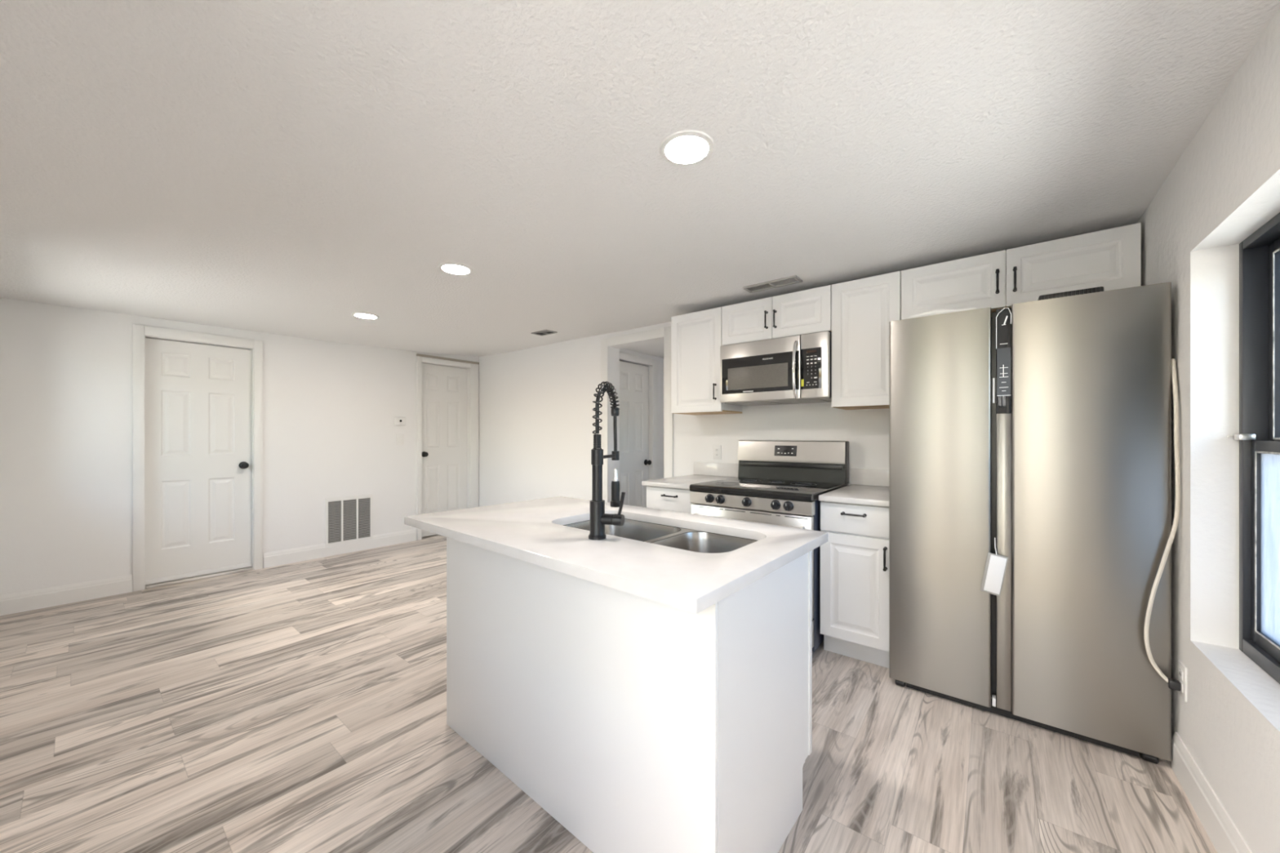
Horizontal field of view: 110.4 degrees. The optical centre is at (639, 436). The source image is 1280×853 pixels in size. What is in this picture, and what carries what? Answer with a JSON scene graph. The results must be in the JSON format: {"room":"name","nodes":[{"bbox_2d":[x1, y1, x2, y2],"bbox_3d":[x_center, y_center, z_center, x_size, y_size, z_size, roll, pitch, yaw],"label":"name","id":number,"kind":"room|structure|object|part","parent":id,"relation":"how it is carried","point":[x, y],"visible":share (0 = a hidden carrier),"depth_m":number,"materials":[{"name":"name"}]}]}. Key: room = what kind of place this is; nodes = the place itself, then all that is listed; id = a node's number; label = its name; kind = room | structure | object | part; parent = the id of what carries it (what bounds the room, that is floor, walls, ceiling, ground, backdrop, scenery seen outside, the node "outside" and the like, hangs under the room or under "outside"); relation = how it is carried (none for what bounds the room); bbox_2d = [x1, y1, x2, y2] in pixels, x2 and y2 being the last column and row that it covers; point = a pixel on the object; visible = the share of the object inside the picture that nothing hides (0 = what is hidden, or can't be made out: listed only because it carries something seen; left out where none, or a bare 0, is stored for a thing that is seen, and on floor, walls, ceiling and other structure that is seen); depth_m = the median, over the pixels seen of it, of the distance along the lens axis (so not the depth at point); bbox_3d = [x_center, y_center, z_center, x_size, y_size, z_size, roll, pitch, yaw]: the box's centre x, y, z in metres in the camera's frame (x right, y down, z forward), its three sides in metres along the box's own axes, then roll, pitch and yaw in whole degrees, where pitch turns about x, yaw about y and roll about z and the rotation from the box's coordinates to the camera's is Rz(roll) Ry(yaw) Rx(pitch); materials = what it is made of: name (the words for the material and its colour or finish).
{"room":"kitchen","nodes":[
{"label":"kitchen","id":0,"kind":"room"},
{"bbox_2d":[0,297,479,595],"bbox_3d":[-3.340,0.070,4.409,0.130,2.300,3.770,0,0,38],"label":"wall","id":1,"kind":"structure","parent":0,"point":[330,409],"depth_m":3.44,"materials":[{"name":"white paint"}]},
{"bbox_2d":[0,574,132,616],"bbox_3d":[-4.178,1.153,3.233,0.014,0.135,0.645,0,0,38],"label":"baseboard","id":2,"kind":"structure","parent":1,"relation":"attached to","point":[17,602],"depth_m":3.23,"materials":[{"name":"white paint"}]},
{"bbox_2d":[132,324,262,591],"bbox_3d":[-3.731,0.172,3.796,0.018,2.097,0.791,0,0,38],"label":"trim","id":3,"kind":"structure","parent":1,"relation":"attached to","point":[139,331],"depth_m":3.53,"materials":[{"name":"white paint"}]},
{"bbox_2d":[145,337,251,585],"bbox_3d":[-3.761,0.203,3.819,0.102,1.985,0.656,0,0,38],"label":"door","id":4,"kind":"structure","parent":1,"relation":"in","point":[198,397],"depth_m":3.79,"materials":[{"name":"white paint"}]},
{"bbox_3d":[-3.578,0.265,4.023,0.069,0.066,0.066,0,0,38],"label":"handle","id":5,"kind":"part","parent":4,"relation":"part of","materials":[{"name":"black metal"}]},
{"bbox_2d":[145,566,253,589],"bbox_3d":[-3.777,1.209,3.833,0.140,0.022,0.653,0,0,38],"label":"threshold","id":6,"kind":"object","parent":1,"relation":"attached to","point":[249,568],"depth_m":3.77,"materials":[{"name":"beige wood"}]},
{"bbox_2d":[263,528,416,568],"bbox_3d":[-3.050,1.153,4.659,0.014,0.135,1.390,0,0,38],"label":"baseboard","id":7,"kind":"structure","parent":1,"relation":"attached to","point":[317,551],"depth_m":4.53,"materials":[{"name":"white paint"}]},
{"bbox_2d":[324,493,373,546],"bbox_3d":[-3.045,0.878,4.667,0.013,0.500,0.435,0,0,38],"label":"air vent","id":8,"kind":"object","parent":1,"relation":"in","point":[350,517],"visible":1,"depth_m":4.66,"materials":[{"name":"white metal"}]},
{"bbox_2d":[394,417,405,425],"bbox_3d":[-2.726,-0.170,5.059,0.026,0.090,0.120,0,0,38],"label":"thermostat","id":9,"kind":"object","parent":1,"relation":"attached to","point":[397,420],"visible":1,"depth_m":5.05,"materials":[{"name":"white plastic"}]},
{"bbox_2d":[422,363,466,537],"bbox_3d":[-2.425,0.168,5.531,0.102,2.080,0.618,0,0,38],"label":"door","id":10,"kind":"structure","parent":1,"relation":"in","point":[444,388],"depth_m":5.53,"materials":[{"name":"white paint"}]},
{"bbox_3d":[-2.570,0.218,5.321,0.069,0.066,0.066,0,0,38],"label":"handle","id":11,"kind":"part","parent":10,"relation":"part of","materials":[{"name":"black metal"}]},
{"bbox_2d":[416,355,479,540],"bbox_3d":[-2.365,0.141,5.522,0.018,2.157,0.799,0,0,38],"label":"trim","id":12,"kind":"structure","parent":1,"relation":"attached to","point":[474,368],"depth_m":5.75,"materials":[{"name":"white paint"}]},
{"bbox_2d":[416,353,479,364],"bbox_3d":[-2.364,-0.952,5.519,0.022,0.027,0.802,0,0,38],"label":"trim","id":13,"kind":"structure","parent":1,"relation":"attached to","point":[417,354],"depth_m":5.48,"materials":[{"name":"beige wood"}]},
{"bbox_2d":[0,534,1217,852],"bbox_3d":[-0.688,1.280,3.159,7.400,0.120,5.100,0,0,38],"label":"floor","id":14,"kind":"structure","parent":0,"point":[300,707],"depth_m":1.70,"materials":[{"name":"grey wood"}]},
{"bbox_2d":[446,537,812,852],"bbox_3d":[-0.112,0.789,1.703,1.312,0.862,0.642,0,0,40],"label":"kitchen island","id":15,"kind":"object","parent":14,"relation":"on","point":[638,724],"visible":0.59,"depth_m":1.29,"materials":[{"name":"white paint"}]},
{"bbox_2d":[404,496,828,613],"bbox_3d":[-0.159,0.342,1.662,1.410,0.030,0.815,0,0,40],"label":"island countertop","id":16,"kind":"structure","parent":15,"relation":"on","point":[533,531],"depth_m":1.33,"materials":[{"name":"white stone"}]},
{"bbox_2d":[588,381,625,540],"bbox_3d":[-0.115,0.071,1.484,0.115,0.511,0.210,0,0,-7],"label":"kitchen faucet","id":17,"kind":"object","parent":16,"relation":"on","point":[598,518],"visible":1,"depth_m":1.42,"materials":[{"name":"matte black painted metal"}]},
{"bbox_3d":[-0.137,0.123,1.428,0.039,0.168,0.039,0,0,38],"label":"stem","id":18,"kind":"part","parent":17,"relation":"part of","materials":[{"name":"black"}]},
{"bbox_3d":[-0.104,0.069,1.512,0.027,0.032,0.155,0,0,16],"label":"support arm","id":19,"kind":"part","parent":17,"relation":"part of","materials":[{"name":"black metal"}]},
{"bbox_3d":[-0.059,0.215,1.403,0.026,0.077,0.011,0,0,21],"label":"lever","id":20,"kind":"part","parent":17,"relation":"part of","materials":[{"name":"black"}]},
{"bbox_2d":[562,518,757,553],"bbox_3d":[0.038,0.459,1.600,0.814,0.202,0.411,0,0,40],"label":"sink","id":21,"kind":"object","parent":16,"relation":"in","point":[694,540],"visible":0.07,"depth_m":1.66,"materials":[{"name":"silver metal"}]},
{"bbox_3d":[-0.095,0.461,1.714,0.427,0.199,0.375,0,0,40],"label":"bowl","id":22,"kind":"part","parent":21,"relation":"part of","materials":[{"name":"silver metal"}]},
{"bbox_3d":[0.210,0.461,1.454,0.327,0.199,0.375,0,0,40],"label":"bowl","id":23,"kind":"part","parent":21,"relation":"part of","materials":[{"name":"silver metal"}]},
{"bbox_3d":[0.377,0.789,1.281,0.012,0.862,0.610,0,0,40],"label":"panel","id":24,"kind":"part","parent":15,"relation":"part of","materials":[{"name":"white paint"}]},
{"bbox_3d":[0.574,0.714,1.500,0.005,0.712,0.023,0,0,40],"label":"corner trim","id":25,"kind":"part","parent":15,"relation":"part of","materials":[{"name":"white paint"}]},
{"bbox_2d":[646,485,694,513],"bbox_3d":[0.419,0.789,3.370,0.435,0.862,0.733,0,0,38],"label":"base cabinet","id":26,"kind":"object","parent":14,"relation":"on","point":[676,500],"visible":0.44,"depth_m":3.12,"materials":[{"name":"white paint"}]},
{"bbox_3d":[0.202,0.417,3.096,0.123,0.017,0.034,0,0,38],"label":"handle","id":27,"kind":"part","parent":26,"relation":"part of","materials":[{"name":"black metal"}]},
{"bbox_2d":[641,474,736,489],"bbox_3d":[0.413,0.342,3.377,0.447,0.030,0.729,0,0,38],"label":"countertop","id":28,"kind":"structure","parent":26,"relation":"on","point":[682,482],"depth_m":3.23,"materials":[{"name":"white stone"}]},
{"bbox_2d":[689,440,848,651],"bbox_3d":[0.853,0.626,2.933,0.778,1.187,0.842,0,0,38],"label":"range cooker","id":29,"kind":"object","parent":14,"relation":"on","point":[777,482],"visible":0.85,"depth_m":2.83,"materials":[{"name":"silver metal"}]},
{"bbox_3d":[0.428,0.391,2.785,0.056,0.056,0.041,0,0,38],"label":"knob","id":30,"kind":"part","parent":29,"relation":"part of","materials":[{"name":"grey plastic"}]},
{"bbox_3d":[0.487,0.391,2.738,0.056,0.056,0.041,0,0,38],"label":"knob","id":31,"kind":"part","parent":29,"relation":"part of","materials":[{"name":"grey plastic"}]},
{"bbox_3d":[0.625,0.391,2.630,0.056,0.056,0.041,0,0,38],"label":"knob","id":32,"kind":"part","parent":29,"relation":"part of","materials":[{"name":"grey plastic"}]},
{"bbox_3d":[0.610,0.505,2.628,0.698,0.022,0.063,0,0,38],"label":"handle","id":33,"kind":"part","parent":29,"relation":"part of","materials":[{"name":"silver metal"}]},
{"bbox_3d":[0.644,0.723,2.672,0.768,0.564,0.048,0,0,38],"label":"oven door","id":34,"kind":"part","parent":29,"relation":"part of","materials":[{"name":"silver metal"}]},
{"bbox_3d":[0.645,0.396,2.674,0.772,0.076,0.056,0,0,38],"label":"control panel","id":35,"kind":"part","parent":29,"relation":"part of","materials":[{"name":"silver metal"}]},
{"bbox_2d":[689,476,848,502],"bbox_3d":[0.869,0.336,2.955,0.774,0.044,0.787,0,0,38],"label":"cooktop","id":36,"kind":"object","parent":29,"relation":"in","point":[770,489],"depth_m":2.76,"materials":[{"name":"black ceramic"}]},
{"bbox_3d":[0.763,0.391,2.520,0.056,0.056,0.041,0,0,38],"label":"knob","id":37,"kind":"part","parent":29,"relation":"part of","materials":[{"name":"grey plastic"}]},
{"bbox_3d":[0.820,0.391,2.475,0.056,0.056,0.041,0,0,38],"label":"knob","id":38,"kind":"part","parent":29,"relation":"part of","materials":[{"name":"grey plastic"}]},
{"bbox_3d":[1.084,0.110,3.228,0.774,0.153,0.093,0,0,38],"label":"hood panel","id":39,"kind":"part","parent":29,"relation":"part of","materials":[{"name":"silver metal"}]},
{"bbox_3d":[0.645,1.086,2.673,0.768,0.148,0.046,0,0,38],"label":"storage drawer","id":40,"kind":"part","parent":29,"relation":"part of","materials":[{"name":"silver metal"}]},
{"bbox_2d":[820,501,888,667],"bbox_3d":[1.348,0.789,2.634,0.355,0.862,0.733,0,0,38],"label":"base cabinet","id":41,"kind":"object","parent":14,"relation":"on","point":[855,557],"visible":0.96,"depth_m":2.38,"materials":[{"name":"white paint"}]},
{"bbox_2d":[818,484,888,506],"bbox_3d":[1.350,0.342,2.636,0.350,0.030,0.729,0,0,38],"label":"countertop","id":42,"kind":"structure","parent":41,"relation":"on","point":[877,495],"depth_m":2.45,"materials":[{"name":"white stone"}]},
{"bbox_3d":[1.132,0.417,2.361,0.123,0.017,0.034,0,0,38],"label":"handle","id":43,"kind":"part","parent":41,"relation":"part of","materials":[{"name":"black metal"}]},
{"bbox_3d":[1.148,0.445,2.381,0.349,0.155,0.019,0,0,38],"label":"drawer","id":44,"kind":"part","parent":41,"relation":"part of","materials":[{"name":"white paint"}]},
{"bbox_3d":[1.249,0.627,2.268,0.017,0.120,0.034,0,0,38],"label":"handle","id":45,"kind":"part","parent":41,"relation":"part of","materials":[{"name":"black metal"}]},
{"bbox_2d":[888,281,1171,764],"bbox_3d":[1.808,0.317,2.190,0.911,1.806,0.741,0,0,38],"label":"refrigerator","id":46,"kind":"object","parent":14,"relation":"on","point":[1042,428],"visible":0.99,"depth_m":1.84,"materials":[{"name":"grey metal"}]},
{"bbox_3d":[1.396,0.311,2.087,0.394,1.747,0.066,0,0,38],"label":"door","id":47,"kind":"part","parent":46,"relation":"part of","materials":[{"name":"silver metal"}]},
{"bbox_2d":[909,307,975,318],"bbox_3d":[1.412,-0.580,2.081,0.256,0.033,0.032,0,0,38],"label":"foam","id":48,"kind":"object","parent":46,"relation":"on","point":[935,312],"visible":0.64,"depth_m":2.08,"materials":[{"name":"white"}]},
{"bbox_2d":[980,537,1008,596],"bbox_3d":[1.540,0.566,1.935,0.094,0.245,0.038,0,0,38],"label":"tag","id":49,"kind":"object","parent":46,"relation":"hanging from","point":[996,565],"visible":1,"depth_m":1.92,"materials":[{"name":"white paper"}]},
{"bbox_3d":[1.571,-0.278,1.920,0.046,0.205,0.004,0,0,38],"label":"touch panel","id":50,"kind":"part","parent":46,"relation":"part of","materials":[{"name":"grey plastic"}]},
{"bbox_3d":[1.781,0.311,1.783,0.448,1.747,0.066,0,0,38],"label":"door","id":51,"kind":"part","parent":46,"relation":"part of","materials":[{"name":"silver metal"}]},
{"bbox_2d":[0,0,1279,358],"bbox_3d":[-0.626,-1.060,2.995,6.140,0.280,4.920,0,0,38],"label":"ceiling","id":52,"kind":"structure","parent":0,"point":[295,168],"depth_m":1.54,"materials":[{"name":"white paint"}]},
{"bbox_2d":[351,312,379,319],"bbox_3d":[-2.212,-0.970,3.587,0.194,0.010,0.194,0,0,38],"label":"recessed light","id":53,"kind":"object","parent":52,"relation":"in","point":[362,315],"visible":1,"depth_m":3.56,"materials":[{"name":"white plastic"}]},
{"bbox_2d":[355,314,376,318],"bbox_3d":[-2.212,-0.970,3.587,0.150,0.008,0.150,0,0,38],"label":"diffuser","id":54,"kind":"object","parent":53,"relation":"attached to","point":[362,316],"depth_m":3.59,"materials":[{"name":"white plastic"}]},
{"bbox_2d":[438,262,472,275],"bbox_3d":[-1.080,-0.980,2.608,0.194,0.010,0.194,0,0,38],"label":"recessed light","id":55,"kind":"object","parent":52,"relation":"in","point":[455,268],"visible":1,"depth_m":2.60,"materials":[{"name":"white plastic"}]},
{"bbox_2d":[441,265,469,274],"bbox_3d":[-1.080,-0.980,2.608,0.150,0.008,0.150,0,0,38],"label":"diffuser","id":56,"kind":"object","parent":55,"relation":"attached to","point":[452,269],"depth_m":2.61,"materials":[{"name":"white plastic"}]},
{"bbox_2d":[530,329,557,336],"bbox_3d":[-0.945,-1.020,4.382,0.230,0.014,0.140,0,0,38],"label":"ceiling vent","id":57,"kind":"object","parent":52,"relation":"in","point":[541,333],"visible":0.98,"depth_m":4.39,"materials":[{"name":"grey metal"}]},
{"bbox_2d":[659,129,714,165],"bbox_3d":[0.162,-0.995,1.542,0.194,0.010,0.194,0,0,38],"label":"recessed light","id":58,"kind":"object","parent":52,"relation":"in","point":[687,147],"visible":1,"depth_m":1.53,"materials":[{"name":"white plastic"}]},
{"bbox_2d":[665,136,708,163],"bbox_3d":[0.162,-0.995,1.542,0.150,0.008,0.150,0,0,38],"label":"diffuser","id":59,"kind":"object","parent":58,"relation":"attached to","point":[678,149],"depth_m":1.54,"materials":[{"name":"white plastic"}]},
{"bbox_2d":[742,275,802,293],"bbox_3d":[0.872,-1.002,2.938,0.360,0.014,0.125,0,0,38],"label":"ceiling vent","id":60,"kind":"object","parent":52,"relation":"in","point":[794,279],"visible":1,"depth_m":2.93,"materials":[{"name":"grey metal"}]},
{"bbox_2d":[619,348,663,479],"bbox_3d":[-0.041,0.140,4.968,0.130,2.160,0.860,0,0,38],"label":"door frame","id":61,"kind":"structure","parent":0,"point":[660,361],"depth_m":5.20,"materials":[{"name":"white paint"}]},
{"bbox_2d":[619,360,651,507],"bbox_3d":[-0.066,0.205,4.870,0.102,2.005,0.575,0,0,38],"label":"door","id":62,"kind":"structure","parent":61,"relation":"in","point":[634,461],"depth_m":4.88,"materials":[{"name":"white paint"}]},
{"bbox_3d":[0.091,0.298,5.042,0.069,0.066,0.066,0,0,38],"label":"handle","id":63,"kind":"part","parent":62,"relation":"part of","materials":[{"name":"black metal"}]},
{"bbox_2d":[479,321,888,506],"bbox_3d":[0.166,0.070,4.147,5.952,2.300,0.170,0,0,38],"label":"wall","id":64,"kind":"structure","parent":0,"point":[536,404],"depth_m":4.72,"materials":[{"name":"white paint"}]},
{"bbox_2d":[600,326,673,502],"bbox_3d":[-0.049,0.123,4.198,0.867,2.193,0.018,0,0,38],"label":"trim","id":65,"kind":"structure","parent":64,"relation":"attached to","point":[665,332],"depth_m":4.11,"materials":[{"name":"white paint"}]},
{"bbox_2d":[671,306,742,414],"bbox_3d":[0.519,-0.563,3.514,0.442,0.766,0.383,0,0,38],"label":"upper cabinet","id":66,"kind":"object","parent":64,"relation":"attached to","point":[696,336],"visible":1,"depth_m":3.39,"materials":[{"name":"white paint"}]},
{"bbox_3d":[0.537,-0.186,3.537,0.442,0.012,0.325,0,0,38],"label":"panel","id":67,"kind":"part","parent":66,"relation":"part of","materials":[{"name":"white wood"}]},
{"bbox_3d":[0.547,-0.328,3.269,0.017,0.120,0.034,0,0,38],"label":"handle","id":68,"kind":"part","parent":66,"relation":"part of","materials":[{"name":"black metal"}]},
{"bbox_2d":[693,462,738,477],"bbox_3d":[0.633,0.273,3.655,0.443,0.106,0.020,0,0,38],"label":"backsplash","id":69,"kind":"structure","parent":64,"relation":"attached to","point":[725,469],"depth_m":3.65,"materials":[{"name":"white stone"}]},
{"bbox_2d":[713,445,720,459],"bbox_3d":[0.634,0.135,3.662,0.072,0.116,0.010,0,0,38],"label":"wall outlet","id":70,"kind":"object","parent":64,"relation":"attached to","point":[717,449],"visible":1,"depth_m":3.66,"materials":[{"name":"white plastic"}]},
{"bbox_2d":[721,284,831,346],"bbox_3d":[0.993,-0.803,3.139,0.759,0.286,0.383,0,0,38],"label":"upper cabinet","id":71,"kind":"object","parent":64,"relation":"attached to","point":[809,311],"visible":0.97,"depth_m":2.98,"materials":[{"name":"white paint"}]},
{"bbox_3d":[0.752,-0.803,3.141,0.376,0.283,0.019,0,0,38],"label":"door","id":72,"kind":"part","parent":71,"relation":"part of","materials":[{"name":"white paint"}]},
{"bbox_3d":[0.856,-0.792,3.025,0.017,0.120,0.034,0,0,38],"label":"handle","id":73,"kind":"part","parent":71,"relation":"part of","materials":[{"name":"black metal"}]},
{"bbox_3d":[0.904,-0.788,2.987,0.017,0.120,0.034,0,0,38],"label":"handle","id":74,"kind":"part","parent":71,"relation":"part of","materials":[{"name":"black metal"}]},
{"bbox_2d":[720,330,831,405],"bbox_3d":[0.974,-0.445,3.103,0.744,0.426,0.464,0,0,38],"label":"microwave","id":75,"kind":"object","parent":71,"relation":"attached to","point":[794,369],"visible":0.99,"depth_m":2.94,"materials":[{"name":"grey metal"}]},
{"bbox_3d":[0.804,-0.423,3.019,0.550,0.250,0.006,0,0,38],"label":"door glass","id":76,"kind":"part","parent":75,"relation":"part of","materials":[{"name":"black glass"}]},
{"bbox_3d":[0.813,-0.445,3.039,0.572,0.407,0.045,0,0,38],"label":"door","id":77,"kind":"part","parent":75,"relation":"part of","materials":[{"name":"silver metal"}]},
{"bbox_3d":[0.987,-0.424,2.837,0.024,0.373,0.063,0,0,38],"label":"handle","id":78,"kind":"part","parent":75,"relation":"part of","materials":[{"name":"silver metal"}]},
{"bbox_3d":[1.106,-0.445,2.807,0.168,0.407,0.045,0,0,38],"label":"control panel","id":79,"kind":"part","parent":75,"relation":"part of","materials":[{"name":"silver metal"}]},
{"bbox_3d":[1.050,-0.803,2.905,0.376,0.283,0.019,0,0,38],"label":"door","id":80,"kind":"part","parent":71,"relation":"part of","materials":[{"name":"white paint"}]},
{"bbox_2d":[831,271,901,409],"bbox_3d":[1.440,-0.563,2.785,0.374,0.766,0.383,0,0,38],"label":"upper cabinet","id":81,"kind":"object","parent":64,"relation":"attached to","point":[863,309],"visible":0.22,"depth_m":2.67,"materials":[{"name":"white paint"}]},
{"bbox_3d":[1.458,-0.186,2.808,0.374,0.012,0.325,0,0,38],"label":"panel","id":82,"kind":"part","parent":81,"relation":"part of","materials":[{"name":"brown wood"}]},
{"bbox_2d":[850,468,888,486],"bbox_3d":[1.570,0.273,2.914,0.346,0.106,0.020,0,0,38],"label":"backsplash","id":83,"kind":"structure","parent":64,"relation":"attached to","point":[880,477],"depth_m":2.94,"materials":[{"name":"white stone"}]},
{"bbox_2d":[901,222,1141,319],"bbox_3d":[1.953,-0.800,2.379,0.926,0.291,0.383,0,0,38],"label":"upper cabinet","id":84,"kind":"object","parent":64,"relation":"attached to","point":[1110,259],"visible":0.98,"depth_m":2.21,"materials":[{"name":"white paint"}]},
{"bbox_3d":[1.679,-0.801,2.407,0.460,0.288,0.019,0,0,38],"label":"door","id":85,"kind":"part","parent":84,"relation":"part of","materials":[{"name":"white paint"}]},
{"bbox_3d":[1.819,-0.788,2.263,0.017,0.120,0.034,0,0,38],"label":"handle","id":86,"kind":"part","parent":84,"relation":"part of","materials":[{"name":"black metal"}]},
{"bbox_3d":[1.971,-0.661,2.402,0.926,0.012,0.325,0,0,38],"label":"panel","id":87,"kind":"part","parent":84,"relation":"part of","materials":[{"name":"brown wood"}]},
{"bbox_3d":[1.872,-0.784,2.221,0.017,0.120,0.034,0,0,38],"label":"handle","id":88,"kind":"part","parent":84,"relation":"part of","materials":[{"name":"black metal"}]},
{"bbox_3d":[2.043,-0.801,2.119,0.460,0.288,0.019,0,0,38],"label":"door","id":89,"kind":"part","parent":84,"relation":"part of","materials":[{"name":"white paint"}]},
{"bbox_2d":[1137,8,1279,852],"bbox_3d":[1.404,0.060,0.764,0.190,2.320,3.940,0,0,38],"label":"wall","id":90,"kind":"structure","parent":0,"point":[1224,186],"depth_m":1.47,"materials":[{"name":"white paint"}]},
{"bbox_2d":[1143,358,1181,690],"bbox_3d":[1.904,0.308,1.627,0.090,1.183,0.095,0,0,38],"label":"power cord","id":91,"kind":"object","parent":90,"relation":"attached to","point":[1173,684],"visible":1,"depth_m":1.60,"materials":[{"name":"beige plastic"},{"name":"black plastic"}]},
{"bbox_2d":[1177,659,1186,702],"bbox_3d":[1.918,0.865,1.574,0.010,0.120,0.072,0,0,38],"label":"wall outlet","id":92,"kind":"object","parent":90,"relation":"attached to","point":[1182,669],"visible":0.98,"depth_m":1.56,"materials":[{"name":"white plastic"}]},
{"bbox_2d":[1178,668,1182,679],"bbox_3d":[1.917,0.844,1.575,0.004,0.030,0.034,0,0,38],"label":"socket","id":93,"kind":"object","parent":92,"relation":"attached to","point":[1180,670],"depth_m":1.57,"materials":[{"name":"grey plastic"}]},
{"bbox_2d":[1178,680,1182,692],"bbox_3d":[1.917,0.886,1.575,0.004,0.030,0.034,0,0,38],"label":"socket","id":94,"kind":"object","parent":92,"relation":"attached to","point":[1180,681],"depth_m":1.57,"materials":[{"name":"grey plastic"}]},
{"bbox_2d":[1171,731,1252,852],"bbox_3d":[1.069,1.153,0.505,0.014,0.135,2.880,0,0,38],"label":"baseboard","id":95,"kind":"structure","parent":90,"relation":"attached to","point":[1220,828],"depth_m":1.38,"materials":[{"name":"white paint"}]},
{"bbox_2d":[1226,212,1279,684],"bbox_3d":[1.592,0.034,0.946,0.110,1.328,1.260,0,0,38],"label":"window","id":96,"kind":"structure","parent":90,"relation":"in","point":[1259,436],"depth_m":1.41,"materials":[{"name":"grey metal"}]},
{"bbox_3d":[1.593,0.334,0.946,0.024,0.638,1.204,0,0,38],"label":"sash","id":97,"kind":"part","parent":96,"relation":"part of","materials":[{"name":"grey metal"}]},
{"bbox_3d":[1.593,0.334,0.946,0.004,0.578,1.150,0,0,38],"label":"pane","id":98,"kind":"part","parent":96,"relation":"part of","materials":[{"name":"clear glass"}]},
{"bbox_3d":[1.619,-0.279,0.925,0.024,0.647,1.204,0,0,38],"label":"sash","id":99,"kind":"part","parent":96,"relation":"part of","materials":[{"name":"grey metal"}]}
]}

